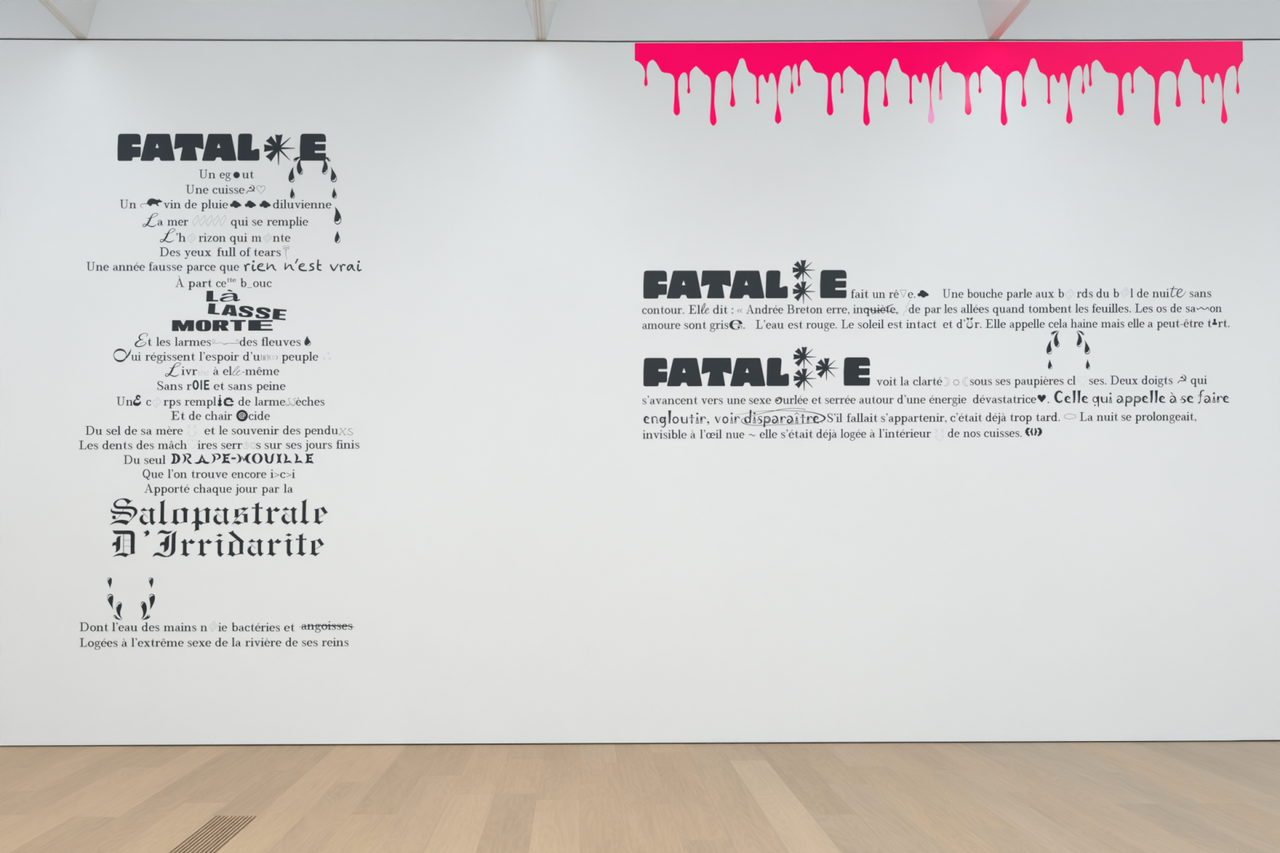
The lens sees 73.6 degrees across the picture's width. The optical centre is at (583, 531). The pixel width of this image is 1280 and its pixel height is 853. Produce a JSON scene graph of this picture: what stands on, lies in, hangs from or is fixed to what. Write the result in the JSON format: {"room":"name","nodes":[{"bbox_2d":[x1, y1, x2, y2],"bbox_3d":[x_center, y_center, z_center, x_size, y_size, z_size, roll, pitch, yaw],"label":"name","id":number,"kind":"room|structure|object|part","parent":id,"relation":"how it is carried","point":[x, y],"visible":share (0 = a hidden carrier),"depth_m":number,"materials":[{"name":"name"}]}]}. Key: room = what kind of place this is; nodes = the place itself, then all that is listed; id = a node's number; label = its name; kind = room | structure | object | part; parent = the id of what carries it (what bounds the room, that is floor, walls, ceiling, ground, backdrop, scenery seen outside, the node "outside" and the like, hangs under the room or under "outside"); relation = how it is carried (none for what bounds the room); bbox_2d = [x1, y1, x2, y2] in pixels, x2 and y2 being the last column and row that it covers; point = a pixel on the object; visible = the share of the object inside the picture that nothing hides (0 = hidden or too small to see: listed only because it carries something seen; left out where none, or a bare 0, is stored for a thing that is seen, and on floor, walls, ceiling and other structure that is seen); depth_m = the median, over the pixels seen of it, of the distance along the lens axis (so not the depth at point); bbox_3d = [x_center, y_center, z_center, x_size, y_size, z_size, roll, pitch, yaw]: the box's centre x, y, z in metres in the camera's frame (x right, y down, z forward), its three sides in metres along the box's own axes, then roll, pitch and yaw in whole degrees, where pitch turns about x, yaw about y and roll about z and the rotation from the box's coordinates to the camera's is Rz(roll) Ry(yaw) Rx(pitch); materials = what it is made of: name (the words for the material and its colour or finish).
{"room":"museum","nodes":[
{"label":"museum","id":0,"kind":"room"},
{"bbox_2d":[0,0,1279,745],"bbox_3d":[0.231,-1.784,6.382,16.862,6.731,0.120,0,0,0],"label":"wall","id":1,"kind":"structure","parent":0,"point":[509,557],"depth_m":6.32,"materials":[{"name":"white paint"}]},
{"bbox_2d":[37,0,97,38],"bbox_3d":[-3.681,-4.150,0.803,0.657,1.020,11.000,0,0,0],"label":"ceiling beam","id":2,"kind":"structure","parent":1,"relation":"attached to","point":[76,15],"depth_m":6.14,"materials":[{"name":"paint"}]},
{"bbox_2d":[107,577,111,587],"bbox_3d":[-3.501,0.383,6.303,0.034,0.083,0.001,0,0,0],"label":"teardrop","id":3,"kind":"object","parent":1,"relation":"attached to","point":[109,582],"visible":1,"depth_m":6.30,"materials":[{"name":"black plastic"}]},
{"bbox_2d":[106,594,113,609],"bbox_3d":[-3.496,0.523,6.303,0.045,0.119,0.001,0,0,0],"label":"teardrop","id":4,"kind":"object","parent":1,"relation":"attached to","point":[110,599],"visible":1,"depth_m":6.30,"materials":[{"name":"black paint"}]},
{"bbox_2d":[115,601,122,618],"bbox_3d":[-3.429,0.586,6.304,0.047,0.127,0.001,0,0,0],"label":"teardrop","id":5,"kind":"object","parent":1,"relation":"attached to","point":[119,606],"visible":1,"depth_m":6.30,"materials":[{"name":"black paint"}]},
{"bbox_2d":[140,601,146,619],"bbox_3d":[-3.250,0.586,6.305,0.045,0.130,0.001,0,0,0],"label":"teardrop","id":6,"kind":"object","parent":1,"relation":"attached to","point":[144,606],"visible":1,"depth_m":6.30,"materials":[{"name":"black paint"}]},
{"bbox_2d":[148,577,153,588],"bbox_3d":[-3.196,0.383,6.305,0.034,0.083,0.001,0,0,0],"label":"teardrop","id":7,"kind":"object","parent":1,"relation":"attached to","point":[151,581],"visible":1,"depth_m":6.30,"materials":[{"name":"black paint"}]},
{"bbox_2d":[149,594,155,608],"bbox_3d":[-3.189,0.523,6.305,0.044,0.119,0.001,0,0,0],"label":"teardrop","id":8,"kind":"object","parent":1,"relation":"attached to","point":[152,598],"visible":1,"depth_m":6.30,"materials":[{"name":"black paint"}]},
{"bbox_2d":[80,637,348,649],"bbox_3d":[-2.730,0.830,6.307,1.983,0.087,0.001,0,0,0],"label":"text line","id":9,"kind":"object","parent":1,"relation":"attached to","point":[153,641],"visible":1,"depth_m":6.31,"materials":[{"name":"black paint"}]},
{"bbox_2d":[80,621,355,632],"bbox_3d":[-2.707,0.709,6.307,2.029,0.087,0.001,0,0,0],"label":"text line","id":10,"kind":"object","parent":1,"relation":"attached to","point":[106,625],"visible":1,"depth_m":6.31,"materials":[{"name":"black paint"}]},
{"bbox_2d":[111,529,324,557],"bbox_3d":[-2.700,0.091,6.307,1.564,0.203,0.001,0,0,0],"label":"text line","id":11,"kind":"object","parent":1,"relation":"attached to","point":[166,543],"visible":1,"depth_m":6.31,"materials":[{"name":"black paint"}]},
{"bbox_2d":[144,484,292,495],"bbox_3d":[-2.697,-0.307,6.307,1.096,0.090,0.001,0,0,0],"label":"text line","id":12,"kind":"object","parent":1,"relation":"attached to","point":[201,487],"visible":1,"depth_m":6.31,"materials":[{"name":"black paint"}]},
{"bbox_2d":[110,497,327,531],"bbox_3d":[-2.698,-0.121,6.307,1.612,0.248,0.001,0,0,0],"label":"text line","id":13,"kind":"object","parent":1,"relation":"attached to","point":[197,522],"visible":1,"depth_m":6.31,"materials":[{"name":"black paint"}]},
{"bbox_2d":[124,453,313,464],"bbox_3d":[-2.696,-0.536,6.307,1.403,0.080,0.001,0,0,0],"label":"text line","id":14,"kind":"object","parent":1,"relation":"attached to","point":[246,456],"visible":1,"depth_m":6.31,"materials":[{"name":"black paint"}]},
{"bbox_2d":[85,424,352,437],"bbox_3d":[-2.692,-0.742,6.307,1.972,0.098,0.001,0,0,0],"label":"text line","id":15,"kind":"object","parent":1,"relation":"attached to","point":[212,428],"visible":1,"depth_m":6.31,"materials":[{"name":"black paint"}]},
{"bbox_2d":[142,469,295,479],"bbox_3d":[-2.695,-0.420,6.307,1.124,0.080,0.001,0,0,0],"label":"text line","id":16,"kind":"object","parent":1,"relation":"attached to","point":[218,476],"visible":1,"depth_m":6.31,"materials":[{"name":"black paint"}]},
{"bbox_2d":[80,439,359,451],"bbox_3d":[-2.692,-0.634,6.307,2.068,0.093,0.001,0,0,0],"label":"text line","id":17,"kind":"object","parent":1,"relation":"attached to","point":[125,443],"visible":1,"depth_m":6.31,"materials":[{"name":"black paint"}]},
{"bbox_2d":[116,395,324,408],"bbox_3d":[-2.683,-0.958,6.307,1.532,0.102,0.001,0,0,0],"label":"text line","id":18,"kind":"object","parent":1,"relation":"attached to","point":[220,401],"visible":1,"depth_m":6.31,"materials":[{"name":"black paint"}]},
{"bbox_2d":[113,348,328,363],"bbox_3d":[-2.671,-1.295,6.307,1.604,0.112,0.001,0,0,0],"label":"text line","id":19,"kind":"object","parent":1,"relation":"attached to","point":[117,349],"visible":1,"depth_m":6.31,"materials":[{"name":"black paint"}]},
{"bbox_2d":[172,409,270,421],"bbox_3d":[-2.684,-0.854,6.307,0.731,0.086,0.001,0,0,0],"label":"text line","id":20,"kind":"object","parent":1,"relation":"attached to","point":[238,412],"visible":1,"depth_m":6.31,"materials":[{"name":"black paint"}]},
{"bbox_2d":[117,133,325,164],"bbox_3d":[-2.674,-2.823,6.307,1.539,0.232,0.001,0,0,0],"label":"heading","id":21,"kind":"object","parent":1,"relation":"attached to","point":[188,142],"visible":1,"depth_m":6.31,"materials":[{"name":"black paint"}]},
{"bbox_2d":[157,379,285,392],"bbox_3d":[-2.676,-1.070,6.307,0.945,0.096,0.001,0,0,0],"label":"text line","id":22,"kind":"object","parent":1,"relation":"attached to","point":[194,381],"visible":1,"depth_m":6.31,"materials":[{"name":"black paint"}]},
{"bbox_2d":[164,362,279,377],"bbox_3d":[-2.672,-1.195,6.307,0.843,0.106,0.001,0,0,0],"label":"text line","id":23,"kind":"object","parent":1,"relation":"attached to","point":[173,367],"visible":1,"depth_m":6.31,"materials":[{"name":"black paint"}]},
{"bbox_2d":[172,320,272,331],"bbox_3d":[-2.670,-1.520,6.308,0.745,0.083,0.001,0,0,0],"label":"text line","id":24,"kind":"object","parent":1,"relation":"attached to","point":[253,325],"visible":1,"depth_m":6.31,"materials":[{"name":"black paint"}]},
{"bbox_2d":[134,333,311,346],"bbox_3d":[-2.667,-1.414,6.307,1.299,0.106,0.001,0,0,0],"label":"text line","id":25,"kind":"object","parent":1,"relation":"attached to","point":[307,341],"visible":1,"depth_m":6.31,"materials":[{"name":"black paint"}]},
{"bbox_2d":[206,289,239,302],"bbox_3d":[-2.664,-1.741,6.308,0.252,0.090,0.001,0,0,0],"label":"text line","id":26,"kind":"object","parent":1,"relation":"attached to","point":[209,293],"visible":1,"depth_m":6.31,"materials":[{"name":"black paint"}]},
{"bbox_2d":[175,276,271,289],"bbox_3d":[-2.661,-1.836,6.307,0.710,0.105,0.001,0,0,0],"label":"text line","id":27,"kind":"object","parent":1,"relation":"attached to","point":[242,282],"visible":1,"depth_m":6.31,"materials":[{"name":"black paint"}]},
{"bbox_2d":[86,258,361,273],"bbox_3d":[-2.656,-1.960,6.307,2.031,0.112,0.001,0,0,0],"label":"text line","id":28,"kind":"object","parent":1,"relation":"attached to","point":[253,261],"visible":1,"depth_m":6.31,"materials":[{"name":"black paint"}]},
{"bbox_2d":[160,245,289,258],"bbox_3d":[-2.654,-2.059,6.307,0.956,0.103,0.001,0,0,0],"label":"text line","id":29,"kind":"object","parent":1,"relation":"attached to","point":[218,251],"visible":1,"depth_m":6.31,"materials":[{"name":"black paint"}]},
{"bbox_2d":[142,213,307,228],"bbox_3d":[-2.648,-2.296,6.307,1.223,0.116,0.001,0,0,0],"label":"text line","id":30,"kind":"object","parent":1,"relation":"attached to","point":[149,220],"visible":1,"depth_m":6.31,"materials":[{"name":"black paint"}]},
{"bbox_2d":[160,228,290,244],"bbox_3d":[-2.650,-2.179,6.307,0.964,0.120,0.001,0,0,0],"label":"text line","id":31,"kind":"object","parent":1,"relation":"attached to","point":[166,235],"visible":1,"depth_m":6.31,"materials":[{"name":"black paint"}]},
{"bbox_2d":[186,184,265,193],"bbox_3d":[-2.646,-2.527,6.307,0.586,0.067,0.001,0,0,0],"label":"text line","id":32,"kind":"object","parent":1,"relation":"attached to","point":[197,188],"visible":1,"depth_m":6.31,"materials":[{"name":"black paint"}]},
{"bbox_2d":[120,198,331,211],"bbox_3d":[-2.645,-2.413,6.307,1.560,0.095,0.001,0,0,0],"label":"text line","id":33,"kind":"object","parent":1,"relation":"attached to","point":[152,201],"visible":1,"depth_m":6.31,"materials":[{"name":"black paint"}]},
{"bbox_2d":[199,169,253,181],"bbox_3d":[-2.640,-2.630,6.308,0.403,0.087,0.001,0,0,0],"label":"text line","id":34,"kind":"object","parent":1,"relation":"attached to","point":[236,175],"visible":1,"depth_m":6.31,"materials":[{"name":"black paint"}]},
{"bbox_2d":[208,302,286,319],"bbox_3d":[-2.487,-1.622,6.309,0.582,0.128,0.001,0,0,0],"label":"text line","id":35,"kind":"object","parent":1,"relation":"attached to","point":[276,313],"visible":1,"depth_m":6.31,"materials":[{"name":"black paint"}]},
{"bbox_2d":[288,166,294,182],"bbox_3d":[-2.160,-2.639,6.309,0.044,0.118,0.001,0,0,0],"label":"teardrop","id":36,"kind":"object","parent":1,"relation":"attached to","point":[291,177],"visible":1,"depth_m":6.31,"materials":[{"name":"black paint"}]},
{"bbox_2d":[289,188,294,198],"bbox_3d":[-2.153,-2.500,6.309,0.034,0.082,0.001,0,0,0],"label":"teardrop","id":37,"kind":"object","parent":1,"relation":"attached to","point":[292,193],"visible":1,"depth_m":6.31,"materials":[{"name":"black paint"}]},
{"bbox_2d":[297,157,302,174],"bbox_3d":[-2.098,-2.701,6.309,0.046,0.129,0.001,0,0,0],"label":"teardrop","id":38,"kind":"object","parent":1,"relation":"attached to","point":[299,166],"visible":1,"depth_m":6.31,"materials":[{"name":"black paint"}]},
{"bbox_2d":[321,157,327,174],"bbox_3d":[-1.916,-2.702,6.310,0.047,0.126,0.001,0,0,0],"label":"teardrop","id":39,"kind":"object","parent":1,"relation":"attached to","point":[325,165],"visible":1,"depth_m":6.31,"materials":[{"name":"black paint"}]},
{"bbox_2d":[330,166,337,182],"bbox_3d":[-1.848,-2.640,6.311,0.045,0.118,0.001,0,0,0],"label":"teardrop","id":40,"kind":"object","parent":1,"relation":"attached to","point":[333,175],"visible":1,"depth_m":6.31,"materials":[{"name":"black paint"}]},
{"bbox_2d":[332,188,336,198],"bbox_3d":[-1.843,-2.501,6.311,0.034,0.082,0.001,0,0,0],"label":"teardrop","id":41,"kind":"object","parent":1,"relation":"attached to","point":[334,193],"visible":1,"depth_m":6.31,"materials":[{"name":"black paint"}]},
{"bbox_2d":[333,206,341,224],"bbox_3d":[-1.818,-2.336,6.312,0.052,0.134,0.001,0,0,0],"label":"teardrop","id":42,"kind":"object","parent":1,"relation":"attached to","point":[337,215],"visible":1,"depth_m":6.31,"materials":[{"name":"black paint"}]},
{"bbox_2d":[334,230,340,243],"bbox_3d":[-1.821,-2.177,6.312,0.041,0.093,0.001,0,0,0],"label":"teardrop","id":43,"kind":"object","parent":1,"relation":"attached to","point":[336,237],"visible":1,"depth_m":6.31,"materials":[{"name":"black paint"}]},
{"bbox_2d":[524,0,557,39],"bbox_3d":[-0.288,-4.150,0.819,0.657,1.020,11.000,0,0,0],"label":"ceiling beam","id":44,"kind":"structure","parent":1,"relation":"attached to","point":[540,12],"depth_m":6.13,"materials":[{"name":"paint"}]},
{"bbox_2d":[0,739,1279,746],"bbox_3d":[0.231,1.560,6.378,16.857,0.080,0.088,0,0,0],"label":"trim","id":45,"kind":"structure","parent":1,"relation":"attached to","point":[580,744],"depth_m":6.33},
{"bbox_2d":[0,39,1279,42],"bbox_3d":[0.216,-3.630,6.378,16.857,0.120,0.088,0,0,0],"label":"trim","id":46,"kind":"structure","parent":1,"relation":"attached to","point":[0,39],"depth_m":6.33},
{"bbox_3d":[0.225,-4.393,6.382,16.858,1.514,0.120,0,0,0],"label":"panel","id":47,"kind":"part","parent":1,"relation":"part of","materials":[{"name":"paint"}]},
{"bbox_2d":[643,259,846,302],"bbox_3d":[1.197,-1.849,6.327,1.510,0.325,0.001,0,0,0],"label":"heading","id":48,"kind":"object","parent":1,"relation":"attached to","point":[715,279],"visible":1,"depth_m":6.33,"materials":[{"name":"black paint"}]},
{"bbox_2d":[643,346,870,389],"bbox_3d":[1.284,-1.204,6.327,1.683,0.326,0.001,0,0,0],"label":"heading","id":49,"kind":"object","parent":1,"relation":"attached to","point":[716,366],"visible":1,"depth_m":6.33,"materials":[{"name":"black paint"}]},
{"bbox_2d":[643,427,1042,440],"bbox_3d":[1.922,-0.717,6.330,2.968,0.095,0.001,0,0,0],"label":"text line","id":50,"kind":"object","parent":1,"relation":"attached to","point":[1040,432],"visible":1,"depth_m":6.33,"materials":[{"name":"black paint"}]},
{"bbox_2d":[643,408,1195,427],"bbox_3d":[2.498,-0.845,6.333,4.112,0.142,0.001,0,0,0],"label":"text line","id":51,"kind":"object","parent":1,"relation":"attached to","point":[750,411],"visible":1,"depth_m":6.33,"materials":[{"name":"black paint"}]},
{"bbox_2d":[642,301,1221,315],"bbox_3d":[2.588,-1.660,6.333,4.311,0.126,0.001,0,0,0],"label":"text line","id":52,"kind":"object","parent":1,"relation":"attached to","point":[887,306],"visible":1,"depth_m":6.33,"materials":[{"name":"black paint"}]},
{"bbox_2d":[642,390,1228,406],"bbox_3d":[2.618,-0.984,6.333,4.363,0.127,0.001,0,0,0],"label":"text line","id":53,"kind":"object","parent":1,"relation":"attached to","point":[1040,397],"visible":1,"depth_m":6.33,"materials":[{"name":"black paint"}]},
{"bbox_2d":[642,317,1229,331],"bbox_3d":[2.619,-1.536,6.333,4.367,0.106,0.001,0,0,0],"label":"text line","id":54,"kind":"object","parent":1,"relation":"attached to","point":[967,318],"visible":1,"depth_m":6.33,"materials":[{"name":"black paint"}]},
{"bbox_2d":[635,40,1243,125],"bbox_3d":[2.642,-3.323,6.334,4.524,0.630,0.001,0,0,0],"label":"paint","id":55,"kind":"object","parent":1,"relation":"attached to","point":[1210,58],"visible":1,"depth_m":6.33,"materials":[{"name":"pink paint"}]},
{"bbox_2d":[977,0,1031,39],"bbox_3d":[3.070,-4.165,0.836,0.657,1.020,11.000,0,0,0],"label":"ceiling beam","id":56,"kind":"structure","parent":1,"relation":"attached to","point":[997,15],"depth_m":6.17,"materials":[{"name":"paint"}]},
{"bbox_2d":[850,286,1211,300],"bbox_3d":[3.325,-1.766,6.337,2.682,0.106,0.001,0,0,0],"label":"text line","id":57,"kind":"object","parent":1,"relation":"attached to","point":[923,294],"visible":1,"depth_m":6.34,"materials":[{"name":"black paint"}]},
{"bbox_2d":[877,374,1206,387],"bbox_3d":[3.403,-1.113,6.337,2.461,0.096,0.001,0,0,0],"label":"text line","id":58,"kind":"object","parent":1,"relation":"attached to","point":[1145,379],"visible":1,"depth_m":6.34,"materials":[{"name":"black paint"}]},
{"bbox_2d":[1046,339,1052,354],"bbox_3d":[3.458,-1.368,6.338,0.040,0.109,0.001,0,0,0],"label":"teardrop","id":59,"kind":"object","parent":1,"relation":"attached to","point":[1049,347],"visible":1,"depth_m":6.34,"materials":[{"name":"black paint"}]},
{"bbox_2d":[1048,360,1052,368],"bbox_3d":[3.464,-1.240,6.338,0.031,0.076,0.001,0,0,0],"label":"teardrop","id":60,"kind":"object","parent":1,"relation":"attached to","point":[1050,365],"visible":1,"depth_m":6.34,"materials":[{"name":"black paint"}]},
{"bbox_2d":[1053,331,1059,346],"bbox_3d":[3.514,-1.425,6.338,0.042,0.119,0.001,0,0,0],"label":"teardrop","id":61,"kind":"object","parent":1,"relation":"attached to","point":[1055,340],"visible":1,"depth_m":6.34,"materials":[{"name":"black paint"}]},
{"bbox_2d":[1076,332,1081,346],"bbox_3d":[3.680,-1.426,6.339,0.043,0.116,0.001,0,0,0],"label":"teardrop","id":62,"kind":"object","parent":1,"relation":"attached to","point":[1079,340],"visible":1,"depth_m":6.34,"materials":[{"name":"black paint"}]},
{"bbox_2d":[1084,341,1089,354],"bbox_3d":[3.742,-1.369,6.339,0.041,0.109,0.001,0,0,0],"label":"teardrop","id":63,"kind":"object","parent":1,"relation":"attached to","point":[1086,347],"visible":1,"depth_m":6.34,"materials":[{"name":"black paint"}]},
{"bbox_2d":[1085,359,1089,368],"bbox_3d":[3.747,-1.240,6.339,0.031,0.076,0.001,0,0,0],"label":"teardrop","id":64,"kind":"object","parent":1,"relation":"attached to","point":[1087,365],"visible":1,"depth_m":6.34,"materials":[{"name":"black paint"}]},
{"bbox_2d":[0,741,1279,852],"bbox_3d":[0.200,1.680,0.882,16.800,0.200,11.120,0,0,0],"label":"floor","id":65,"kind":"structure","parent":0,"point":[1222,797],"depth_m":5.02,"materials":[{"name":"brown wood"}]},
{"bbox_2d":[164,815,257,852],"bbox_3d":[-1.938,1.611,3.583,0.257,0.050,2.344,0,0,0],"label":"floor vent","id":66,"kind":"object","parent":65,"relation":"in","point":[210,837],"visible":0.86,"depth_m":4.46,"materials":[{"name":"brown wood"}]}
]}

